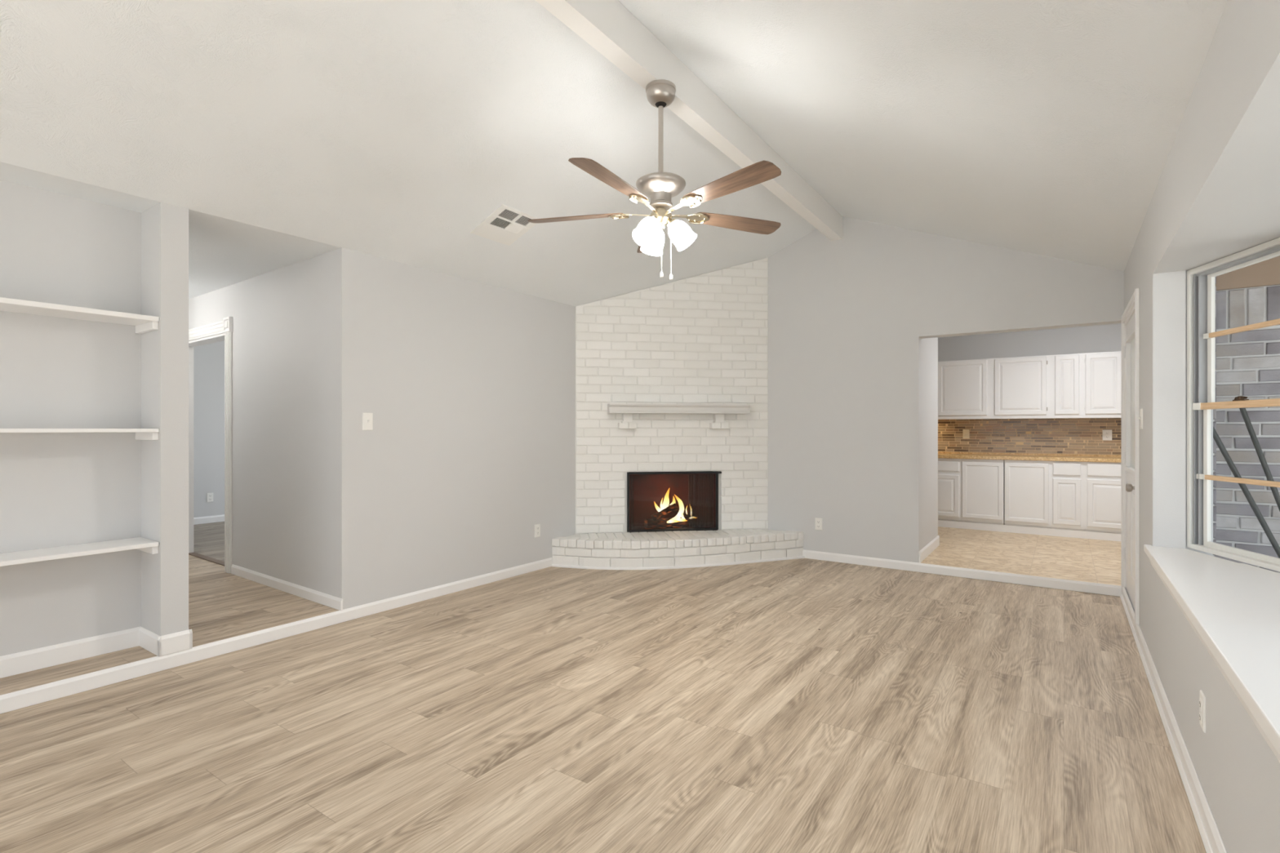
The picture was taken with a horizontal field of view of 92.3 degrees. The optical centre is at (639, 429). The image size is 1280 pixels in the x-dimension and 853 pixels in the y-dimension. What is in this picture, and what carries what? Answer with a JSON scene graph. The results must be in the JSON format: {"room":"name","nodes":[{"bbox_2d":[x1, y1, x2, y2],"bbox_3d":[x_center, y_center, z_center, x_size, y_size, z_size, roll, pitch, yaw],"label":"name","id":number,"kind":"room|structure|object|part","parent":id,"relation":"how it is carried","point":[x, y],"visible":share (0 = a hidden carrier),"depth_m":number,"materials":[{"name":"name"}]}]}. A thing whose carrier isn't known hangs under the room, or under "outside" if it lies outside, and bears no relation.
{"room":"living room","nodes":[
{"label":"living room","id":0,"kind":"room"},
{"bbox_2d":[0,179,141,656],"bbox_3d":[-3.515,-0.003,2.583,0.120,2.446,2.260,0,0,35],"label":"wall niche","id":1,"kind":"object","parent":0,"point":[57,489],"visible":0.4,"depth_m":3.21,"materials":[{"name":"white paint"}]},
{"bbox_2d":[0,297,159,333],"bbox_3d":[-3.346,-0.574,2.477,0.277,0.068,2.239,0,0,35],"label":"wall shelf","id":2,"kind":"object","parent":1,"relation":"attached to","point":[143,323],"visible":1,"depth_m":3.12,"materials":[{"name":"white paint"}]},
{"bbox_2d":[0,537,159,566],"bbox_3d":[-3.346,0.641,2.477,0.277,0.064,2.239,0,0,35],"label":"wall shelf","id":3,"kind":"object","parent":1,"relation":"attached to","point":[149,546],"visible":1,"depth_m":3.11,"materials":[{"name":"white paint"}]},
{"bbox_2d":[0,428,159,439],"bbox_3d":[-3.346,0.027,2.477,0.277,0.062,2.239,0,0,35],"label":"wall shelf","id":4,"kind":"object","parent":1,"relation":"attached to","point":[140,433],"visible":1,"depth_m":3.12,"materials":[{"name":"white paint"}]},
{"bbox_2d":[141,202,188,635],"bbox_3d":[-4.027,-0.003,4.386,3.590,2.446,0.129,0,0,35],"label":"wall column","id":5,"kind":"structure","parent":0,"point":[164,226],"depth_m":3.37,"materials":[{"name":"white paint"}]},
{"bbox_2d":[0,521,338,695],"bbox_3d":[-4.684,1.310,4.932,5.288,0.180,8.000,0,0,35],"label":"floor","id":6,"kind":"structure","parent":0,"point":[222,605],"depth_m":4.14,"materials":[{"name":"brown wood"}]},
{"bbox_2d":[0,626,192,678],"bbox_3d":[-4.617,1.167,3.429,3.504,0.105,2.403,0,0,35],"label":"baseboard","id":7,"kind":"structure","parent":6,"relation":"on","point":[15,664],"depth_m":3.30,"materials":[{"name":"white paint"}]},
{"bbox_2d":[193,340,224,517],"bbox_3d":[-3.334,-0.003,7.037,5.080,2.446,3.000,0,0,35],"label":"wall","id":8,"kind":"structure","parent":0,"point":[208,359],"depth_m":8.00,"materials":[{"name":"white paint"}]},
{"bbox_2d":[193,514,224,524],"bbox_3d":[-5.326,1.175,8.399,0.014,0.090,2.780,0,0,35],"label":"baseboard","id":9,"kind":"structure","parent":8,"relation":"attached to","point":[217,518],"depth_m":7.99,"materials":[{"name":"white paint"}]},
{"bbox_2d":[206,493,213,502],"bbox_3d":[-5.600,0.888,8.005,0.009,0.117,0.072,0,0,35],"label":"wall outlet","id":10,"kind":"object","parent":8,"relation":"attached to","point":[209,495],"visible":1,"depth_m":8.00,"materials":[{"name":"white plastic"}]},
{"bbox_2d":[188,250,332,595],"bbox_3d":[-3.474,-0.003,5.294,3.475,2.446,0.120,0,0,36],"label":"wall","id":11,"kind":"structure","parent":0,"point":[282,334],"depth_m":4.65,"materials":[{"name":"white paint"}]},
{"bbox_2d":[188,316,232,573],"bbox_3d":[-3.978,0.134,5.654,1.387,2.173,0.160,0,0,36],"label":"door frame","id":12,"kind":"structure","parent":11,"relation":"in","point":[222,331],"depth_m":5.24,"materials":[{"name":"white paint"}]},
{"bbox_3d":[-4.016,-0.882,5.604,1.145,0.105,0.022,0,0,36],"label":"casing","id":13,"kind":"part","parent":12,"relation":"part of","materials":[{"name":"white paint"}]},
{"bbox_3d":[-3.508,0.195,5.231,0.115,2.050,0.022,0,0,36],"label":"casing","id":14,"kind":"part","parent":12,"relation":"part of","materials":[{"name":"white paint"}]},
{"bbox_2d":[231,564,342,610],"bbox_3d":[-2.728,1.181,4.663,1.795,0.078,0.014,0,0,36],"label":"baseboard","id":15,"kind":"structure","parent":11,"relation":"attached to","point":[322,598],"depth_m":4.56,"materials":[{"name":"white paint"}]},
{"bbox_2d":[332,247,628,609],"bbox_3d":[-0.943,0.027,5.801,0.120,2.546,3.940,0,0,35],"label":"wall","id":16,"kind":"structure","parent":0,"point":[468,386],"depth_m":4.80,"materials":[{"name":"white paint"}]},
{"bbox_2d":[0,557,552,714],"bbox_3d":[-2.798,1.259,2.993,0.014,0.082,6.950,0,0,35],"label":"baseboard","id":17,"kind":"structure","parent":16,"relation":"attached to","point":[28,697],"depth_m":3.57,"materials":[{"name":"white paint"}]},
{"bbox_2d":[362,412,373,430],"bbox_3d":[-1.898,-0.055,4.293,0.020,0.122,0.076,0,0,35],"label":"light switch","id":18,"kind":"object","parent":16,"relation":"attached to","point":[367,418],"visible":1,"depth_m":4.29,"materials":[{"name":"white plastic"}]},
{"bbox_2d":[534,524,540,537],"bbox_3d":[-0.947,0.937,5.682,0.009,0.117,0.072,0,0,35],"label":"wall outlet","id":19,"kind":"object","parent":16,"relation":"attached to","point":[537,527],"visible":1,"depth_m":5.68,"materials":[{"name":"white plastic"}]},
{"bbox_2d":[0,558,1206,852],"bbox_3d":[-0.510,1.350,2.453,4.395,0.100,8.660,0,0,35],"label":"floor","id":20,"kind":"structure","parent":0,"point":[800,705],"depth_m":2.66,"materials":[{"name":"brown wood"}]},
{"bbox_2d":[551,257,804,569],"bbox_3d":[0.375,-0.249,6.243,2.527,3.098,1.007,0,0,-9],"label":"fireplace","id":21,"kind":"object","parent":20,"relation":"on","point":[672,378],"visible":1,"depth_m":6.25,"materials":[{"name":"white brick"}]},
{"bbox_2d":[630,475,633,528],"bbox_3d":[-0.091,0.737,6.265,0.055,0.558,0.028,0,0,-9],"label":"curtain","id":22,"kind":"object","parent":21,"relation":"hanging from","point":[631,476],"depth_m":6.28,"materials":[{"name":"black metal"}]},
{"bbox_2d":[650,502,677,520],"bbox_3d":[0.255,0.862,6.395,0.293,0.183,0.077,0,0,-13],"label":"log","id":23,"kind":"object","parent":21,"relation":"in","point":[664,512],"visible":1,"depth_m":6.37,"materials":[{"name":"brown wood"}]},
{"bbox_2d":[644,517,696,528],"bbox_3d":[0.321,0.994,6.506,0.550,0.114,0.113,0,0,-14],"label":"log","id":24,"kind":"object","parent":21,"relation":"on","point":[649,523],"visible":0.84,"depth_m":6.46,"materials":[{"name":"brown wood"}]},
{"bbox_3d":[0.355,0.737,6.289,0.982,0.598,0.050,0,0,-9],"label":"screen frame","id":25,"kind":"part","parent":21,"relation":"part of","materials":[{"name":"black metal"}]},
{"bbox_2d":[653,488,697,523],"bbox_3d":[0.371,0.795,6.463,0.472,0.371,0.072,0,0,-9],"label":"fire","id":26,"kind":"object","parent":21,"relation":"in","point":[665,504],"visible":0.73,"depth_m":6.44,"materials":[{"name":"yellow"}]},
{"bbox_3d":[0.429,1.290,5.885,2.527,0.020,0.285,0,0,-9],"label":"shoe molding","id":27,"kind":"part","parent":21,"relation":"part of","materials":[{"name":"white paint"}]},
{"bbox_2d":[607,403,750,414],"bbox_3d":[0.392,-0.204,6.188,1.430,0.096,0.192,0,0,-9],"label":"mantel shelf","id":28,"kind":"object","parent":21,"relation":"attached to","point":[612,408],"depth_m":6.12,"materials":[{"name":"white paint"}]},
{"bbox_2d":[668,502,697,519],"bbox_3d":[0.455,0.889,6.633,0.322,0.186,0.080,0,0,-6],"label":"log","id":29,"kind":"object","parent":21,"relation":"in","point":[677,510],"visible":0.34,"depth_m":6.61,"materials":[{"name":"brown wood"}]},
{"bbox_2d":[688,474,713,527],"bbox_3d":[0.639,0.737,6.378,0.276,0.558,0.028,0,0,-9],"label":"curtain","id":30,"kind":"object","parent":21,"relation":"hanging from","point":[711,476],"depth_m":6.38,"materials":[{"name":"black metal"}]},
{"bbox_2d":[0,0,1227,337],"bbox_3d":[-0.646,-1.719,4.436,9.100,0.986,11.770,0,0,35],"label":"ceiling","id":31,"kind":"structure","parent":0,"point":[392,130],"depth_m":3.16,"materials":[{"name":"white paint"}]},
{"bbox_2d":[470,204,537,245],"bbox_3d":[-0.977,-1.482,4.482,0.338,0.138,0.380,0,0,35],"label":"ceiling vent","id":32,"kind":"object","parent":31,"relation":"in","point":[506,224],"visible":0.95,"depth_m":4.46,"materials":[{"name":"white metal"}]},
{"bbox_2d":[535,0,842,240],"bbox_3d":[-0.524,-1.979,2.463,0.106,0.245,8.660,0,0,35],"label":"ceiling beam","id":33,"kind":"structure","parent":31,"relation":"attached to","point":[608,26],"depth_m":3.55,"materials":[{"name":"white paint"}]},
{"bbox_2d":[528,79,781,279],"bbox_3d":[0.097,-1.333,3.289,1.459,1.048,1.422,0,0,35],"label":"ceiling fan","id":34,"kind":"object","parent":33,"relation":"hanging from","point":[660,186],"visible":1,"depth_m":3.27,"materials":[{"name":"silver metal"}]},
{"bbox_3d":[-0.357,-1.185,3.444,0.555,0.034,0.138,0,0,13],"label":"blade","id":35,"kind":"part","parent":34,"relation":"part of","materials":[{"name":"brown wood"}]},
{"bbox_3d":[-0.133,-1.185,2.923,0.138,0.034,0.555,0,0,31],"label":"blade","id":36,"kind":"part","parent":34,"relation":"part of","materials":[{"name":"brown wood"}]},
{"bbox_3d":[0.069,-1.185,3.818,0.138,0.034,0.555,0,0,-5],"label":"blade","id":37,"kind":"part","parent":34,"relation":"part of","materials":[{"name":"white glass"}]},
{"bbox_3d":[0.034,-1.048,3.250,0.129,0.162,0.156,0,0,35],"label":"lamp shade","id":38,"kind":"part","parent":34,"relation":"part of","materials":[{"name":"white glass"}]},
{"bbox_3d":[0.047,-1.067,3.263,0.058,0.085,0.074,0,0,35],"label":"bulb","id":39,"kind":"part","parent":34,"relation":"part of","materials":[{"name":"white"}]},
{"bbox_3d":[0.078,-1.048,3.451,0.129,0.162,0.156,0,0,-29],"label":"lamp shade","id":40,"kind":"part","parent":34,"relation":"part of","materials":[{"name":"white glass"}]},
{"bbox_3d":[0.117,-0.972,3.318,0.006,0.257,0.007,0,0,-40],"label":"pull chain","id":41,"kind":"part","parent":34,"relation":"part of","materials":[{"name":"white plastic"}]},
{"bbox_3d":[0.168,-0.967,3.328,0.007,0.267,0.006,0,0,-10],"label":"pull chain","id":42,"kind":"part","parent":34,"relation":"part of","materials":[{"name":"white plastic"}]},
{"bbox_3d":[0.233,-1.048,3.319,0.154,0.162,0.138,0,0,35],"label":"lamp shade","id":43,"kind":"part","parent":34,"relation":"part of","materials":[{"name":"white glass"}]},
{"bbox_3d":[0.431,-1.185,2.975,0.138,0.034,0.555,0,0,-41],"label":"blade","id":44,"kind":"part","parent":34,"relation":"part of","materials":[{"name":"brown wood"}]},
{"bbox_3d":[0.556,-1.185,3.529,0.555,0.034,0.138,0,0,-23],"label":"blade","id":45,"kind":"part","parent":34,"relation":"part of","materials":[{"name":"brown wood"}]},
{"bbox_2d":[712,216,1124,562],"bbox_3d":[2.195,-0.396,6.480,4.515,3.392,1.040,0,0,35],"label":"wall","id":46,"kind":"structure","parent":0,"point":[856,321],"depth_m":5.85,"materials":[{"name":"white paint"}]},
{"bbox_2d":[814,517,822,530],"bbox_3d":[1.781,0.945,6.128,0.072,0.117,0.009,0,0,35],"label":"wall outlet","id":47,"kind":"object","parent":46,"relation":"attached to","point":[818,522],"visible":1,"depth_m":6.13,"materials":[{"name":"white plastic"}]},
{"bbox_2d":[802,549,1121,596],"bbox_3d":[2.688,1.259,5.499,2.561,0.082,0.014,0,0,35],"label":"baseboard","id":48,"kind":"structure","parent":46,"relation":"attached to","point":[1038,581],"depth_m":5.35,"materials":[{"name":"white paint"}]},
{"bbox_2d":[919,535,939,563],"bbox_3d":[2.802,1.167,6.075,0.134,0.105,1.044,0,0,35],"label":"baseboard","id":49,"kind":"object","parent":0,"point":[934,544],"visible":0.75,"depth_m":5.98,"materials":[{"name":"white paint"}]},
{"bbox_2d":[920,526,1120,586],"bbox_3d":[3.830,1.310,6.610,4.200,0.180,3.108,0,0,35],"label":"floor","id":50,"kind":"structure","parent":0,"point":[1077,559],"depth_m":5.98,"materials":[{"name":"beige stone"}]},
{"bbox_2d":[937,457,960,521],"bbox_3d":[3.833,0.791,7.973,0.655,0.858,0.619,0,0,35],"label":"base cabinet","id":51,"kind":"object","parent":50,"relation":"on","point":[948,469],"visible":0.29,"depth_m":7.61,"materials":[{"name":"white wood"}]},
{"bbox_3d":[3.672,0.459,7.720,0.600,0.118,0.020,0,0,35],"label":"drawer","id":52,"kind":"part","parent":51,"relation":"part of","materials":[{"name":"white wood"}]},
{"bbox_3d":[3.788,0.821,7.640,0.320,0.515,0.020,0,0,35],"label":"door","id":53,"kind":"part","parent":51,"relation":"part of","materials":[{"name":"white wood"}]},
{"bbox_2d":[960,458,1004,524],"bbox_3d":[4.290,0.791,7.657,0.456,0.858,0.619,0,0,35],"label":"base cabinet","id":54,"kind":"object","parent":50,"relation":"on","point":[982,481],"visible":0.78,"depth_m":7.40,"materials":[{"name":"white wood"}]},
{"bbox_2d":[1004,459,1051,528],"bbox_3d":[4.673,0.791,7.393,0.459,0.858,0.619,0,0,35],"label":"base cabinet","id":55,"kind":"object","parent":50,"relation":"on","point":[1027,483],"visible":0.79,"depth_m":7.14,"materials":[{"name":"white wood"}]},
{"bbox_2d":[1050,461,1084,530],"bbox_3d":[4.989,0.791,7.176,0.308,0.858,0.619,0,0,35],"label":"base cabinet","id":56,"kind":"object","parent":50,"relation":"on","point":[1067,477],"visible":0.9,"depth_m":6.92,"materials":[{"name":"white wood"}]},
{"bbox_3d":[4.815,0.451,6.932,0.259,0.135,0.020,0,0,35],"label":"drawer","id":57,"kind":"part","parent":56,"relation":"part of","materials":[{"name":"white wood"}]},
{"bbox_3d":[4.815,0.818,6.932,0.259,0.516,0.020,0,0,35],"label":"door","id":58,"kind":"part","parent":56,"relation":"part of","materials":[{"name":"white wood"}]},
{"bbox_2d":[1084,462,1120,533],"bbox_3d":[5.393,0.791,6.897,0.673,0.858,0.619,0,0,35],"label":"base cabinet","id":59,"kind":"object","parent":50,"relation":"on","point":[1102,480],"visible":0.46,"depth_m":6.74,"materials":[{"name":"white wood"}]},
{"bbox_3d":[5.127,0.448,6.716,0.385,0.134,0.020,0,0,35],"label":"drawer","id":60,"kind":"part","parent":59,"relation":"part of","materials":[{"name":"white wood"}]},
{"bbox_3d":[5.127,0.817,6.716,0.385,0.524,0.020,0,0,35],"label":"door","id":61,"kind":"part","parent":59,"relation":"part of","materials":[{"name":"white wood"}]},
{"bbox_3d":[3.213,0.791,8.400,0.851,0.858,0.619,0,0,35],"label":"base cabinet","id":62,"kind":"object","parent":50,"relation":"on","visible":0},
{"bbox_2d":[937,451,1120,462],"bbox_3d":[4.433,0.330,7.546,3.870,0.060,0.627,0,0,35],"label":"countertop","id":63,"kind":"structure","parent":62,"relation":"on","point":[980,455],"depth_m":7.29,"materials":[{"name":"beige stone"}]},
{"bbox_2d":[937,324,1120,361],"bbox_3d":[3.830,0.037,6.609,4.200,2.526,3.110,0,0,35],"label":"wall","id":64,"kind":"structure","parent":0,"point":[1104,338],"depth_m":7.63,"materials":[{"name":"white paint"}]},
{"bbox_2d":[937,417,1120,455],"bbox_3d":[4.636,0.115,7.792,3.935,0.490,0.008,0,0,35],"label":"wall","id":65,"kind":"structure","parent":64,"relation":"attached to","point":[1032,436],"depth_m":7.63,"materials":[{"name":"brown tile"}]},
{"bbox_2d":[937,358,993,419],"bbox_3d":[4.167,-0.503,7.907,0.636,0.746,0.349,0,0,35],"label":"upper cabinet","id":66,"kind":"object","parent":65,"relation":"attached to","point":[964,386],"visible":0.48,"depth_m":7.75,"materials":[{"name":"white wood"}]},
{"bbox_2d":[962,429,969,438],"bbox_3d":[4.267,0.061,8.038,0.078,0.118,0.009,0,0,35],"label":"wall outlet","id":67,"kind":"object","parent":65,"relation":"attached to","point":[966,433],"visible":1,"depth_m":8.03,"materials":[{"name":"beige plastic"}]},
{"bbox_2d":[991,355,1050,419],"bbox_3d":[4.682,-0.503,7.551,0.616,0.746,0.349,0,0,35],"label":"upper cabinet","id":68,"kind":"object","parent":65,"relation":"attached to","point":[1020,386],"visible":0.94,"depth_m":7.41,"materials":[{"name":"white wood"}]},
{"bbox_2d":[1050,353,1082,418],"bbox_3d":[5.060,-0.503,7.291,0.302,0.746,0.349,0,0,35],"label":"upper cabinet","id":69,"kind":"object","parent":65,"relation":"attached to","point":[1066,370],"visible":1,"depth_m":7.15,"materials":[{"name":"white wood"}]},
{"bbox_3d":[4.972,-0.517,7.152,0.230,0.686,0.020,0,0,35],"label":"door","id":70,"kind":"part","parent":69,"relation":"part of","materials":[{"name":"white wood"}]},
{"bbox_2d":[1081,351,1120,418],"bbox_3d":[5.441,-0.503,7.028,0.623,0.746,0.349,0,0,35],"label":"upper cabinet","id":71,"kind":"object","parent":65,"relation":"attached to","point":[1101,371],"visible":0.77,"depth_m":6.96,"materials":[{"name":"white wood"}]},
{"bbox_2d":[1102,430,1111,440],"bbox_3d":[5.478,0.068,7.203,0.090,0.125,0.009,0,0,35],"label":"wall outlet","id":72,"kind":"object","parent":65,"relation":"attached to","point":[1107,434],"visible":1,"depth_m":7.20,"materials":[{"name":"white plastic"}]},
{"bbox_2d":[937,520,1120,541],"bbox_3d":[4.282,1.178,7.336,3.880,0.084,0.017,0,0,35],"label":"baseboard","id":73,"kind":"structure","parent":64,"relation":"attached to","point":[943,523],"depth_m":7.13,"materials":[{"name":"white paint"}]},
{"bbox_2d":[1185,270,1213,555],"bbox_3d":[2.013,0.230,1.730,0.320,2.340,3.475,0,0,35],"label":"wall","id":74,"kind":"structure","parent":0,"point":[1186,547],"depth_m":3.16,"materials":[{"name":"white paint"}]},
{"bbox_2d":[1143,544,1279,762],"bbox_3d":[1.928,0.661,1.789,0.441,0.108,3.305,0,0,35],"label":"window sill","id":75,"kind":"structure","parent":74,"relation":"attached to","point":[1233,608],"depth_m":2.00,"materials":[{"name":"white paint"}]},
{"bbox_2d":[1186,237,1279,572],"bbox_3d":[2.787,-0.104,2.822,0.075,1.419,0.660,0,0,10],"label":"window","id":76,"kind":"structure","parent":74,"relation":"in","point":[1202,334],"depth_m":3.08,"materials":[{"name":"white plastic"}]},
{"bbox_2d":[1213,276,1216,555],"bbox_3d":[3.247,0.185,3.610,0.197,2.470,0.070,0,0,35],"label":"wall pier","id":77,"kind":"object","parent":76,"relation":"attached to","point":[1214,410],"visible":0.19,"depth_m":3.53,"materials":[{"name":"grey paint"}]},
{"bbox_3d":[2.769,-0.116,2.808,0.022,0.033,0.545,0,0,10],"label":"meeting rail","id":78,"kind":"part","parent":76,"relation":"part of","materials":[{"name":"brown wood"}]},
{"bbox_3d":[2.792,0.228,2.821,0.018,0.715,0.536,0,0,10],"label":"sash","id":79,"kind":"part","parent":76,"relation":"part of","materials":[{"name":"white plastic"}]},
{"bbox_3d":[2.810,-0.444,2.818,0.018,0.680,0.536,0,0,10],"label":"sash","id":80,"kind":"part","parent":76,"relation":"part of","materials":[{"name":"white plastic"}]},
{"bbox_2d":[1124,0,1279,852],"bbox_3d":[1.395,0.027,1.230,0.130,2.546,8.810,0,0,35],"label":"wall","id":81,"kind":"structure","parent":0,"point":[1228,131],"depth_m":2.21,"materials":[{"name":"white paint"}]},
{"bbox_2d":[1120,288,1139,624],"bbox_3d":[3.454,0.212,4.265,0.186,2.175,1.165,0,0,35],"label":"door","id":82,"kind":"structure","parent":81,"relation":"in","point":[1130,318],"depth_m":4.42,"materials":[{"name":"white paint"}]},
{"bbox_3d":[3.159,0.375,3.944,0.064,0.064,0.064,0,0,35],"label":"knob","id":83,"kind":"part","parent":82,"relation":"part of","materials":[{"name":"silver metal"}]},
{"bbox_3d":[3.451,-0.185,4.271,0.007,0.932,0.744,0,0,35],"label":"pane","id":84,"kind":"part","parent":82,"relation":"part of","materials":[{"name":"clear glass"}]},
{"bbox_2d":[1137,408,1142,429],"bbox_3d":[2.994,-0.062,3.681,0.020,0.122,0.100,0,0,35],"label":"light switch","id":85,"kind":"object","parent":81,"relation":"attached to","point":[1140,417],"visible":1,"depth_m":3.67,"materials":[{"name":"white plastic"}]},
{"bbox_3d":[3.000,-0.062,3.677,0.006,0.122,0.100,0,0,35],"label":"plate","id":86,"kind":"part","parent":85,"relation":"part of","materials":[{"name":"white plastic"}]},
{"bbox_2d":[1120,586,1226,852],"bbox_3d":[1.289,1.255,1.213,0.025,0.090,8.660,0,0,35],"label":"baseboard","id":87,"kind":"structure","parent":81,"relation":"attached to","point":[1210,834],"depth_m":2.40,"materials":[{"name":"white paint"}]},
{"bbox_2d":[1199,689,1205,733],"bbox_3d":[1.879,0.942,2.055,0.009,0.117,0.072,0,0,35],"label":"wall outlet","id":88,"kind":"object","parent":81,"relation":"attached to","point":[1202,697],"visible":1,"depth_m":2.04,"materials":[{"name":"white plastic"}]},
{"bbox_2d":[1199,697,1202,710],"bbox_3d":[1.878,0.920,2.056,0.005,0.029,0.034,0,0,35],"label":"socket","id":89,"kind":"object","parent":88,"relation":"attached to","point":[1200,699],"depth_m":2.05,"materials":[{"name":"grey plastic"}]},
{"bbox_2d":[1199,711,1202,724],"bbox_3d":[1.878,0.964,2.056,0.005,0.029,0.034,0,0,35],"label":"socket","id":90,"kind":"object","parent":88,"relation":"attached to","point":[1200,712],"depth_m":2.05,"materials":[{"name":"grey plastic"}]},
{"bbox_2d":[1185,147,1279,271],"bbox_3d":[2.048,-0.878,1.710,0.400,0.124,3.480,0,0,35],"label":"ceiling","id":91,"kind":"structure","parent":0,"point":[1254,220],"depth_m":2.41,"materials":[{"name":"white paint"}]},
{"bbox_2d":[1213,284,1279,573],"bbox_3d":[4.404,-0.090,2.906,2.911,3.020,0.115,0,0,35],"label":"wall","id":92,"kind":"structure","parent":0,"point":[1248,362],"depth_m":3.50,"materials":[{"name":"grey brick"}]},
{"bbox_2d":[1215,255,1279,290],"bbox_3d":[4.359,-0.964,2.867,2.880,0.313,0.030,0,0,35],"label":"trim","id":93,"kind":"structure","parent":92,"relation":"attached to","point":[1266,273],"depth_m":3.47,"materials":[{"name":"brown paint"}]},
{"label":"outside","id":94,"kind":"structure","parent":0,"visible":0},
{"bbox_3d":[0.568,1.510,0.823,28.000,0.180,30.000,0,0,35],"label":"ground","id":95,"kind":"structure","parent":94,"visible":0},
{"bbox_2d":[1213,426,1279,558],"bbox_3d":[3.315,0.648,3.180,0.650,1.553,0.026,0,0,35],"label":"pole","id":96,"kind":"object","parent":95,"relation":"on","point":[1251,500],"visible":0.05,"depth_m":3.24,"materials":[{"name":"black metal"}]},
{"bbox_2d":[1239,408,1279,511],"bbox_3d":[3.512,0.625,3.287,0.476,1.597,0.027,0,0,35],"label":"pole","id":97,"kind":"object","parent":95,"relation":"on","point":[1243,411],"visible":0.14,"depth_m":3.36,"materials":[{"name":"black metal"}]}
]}

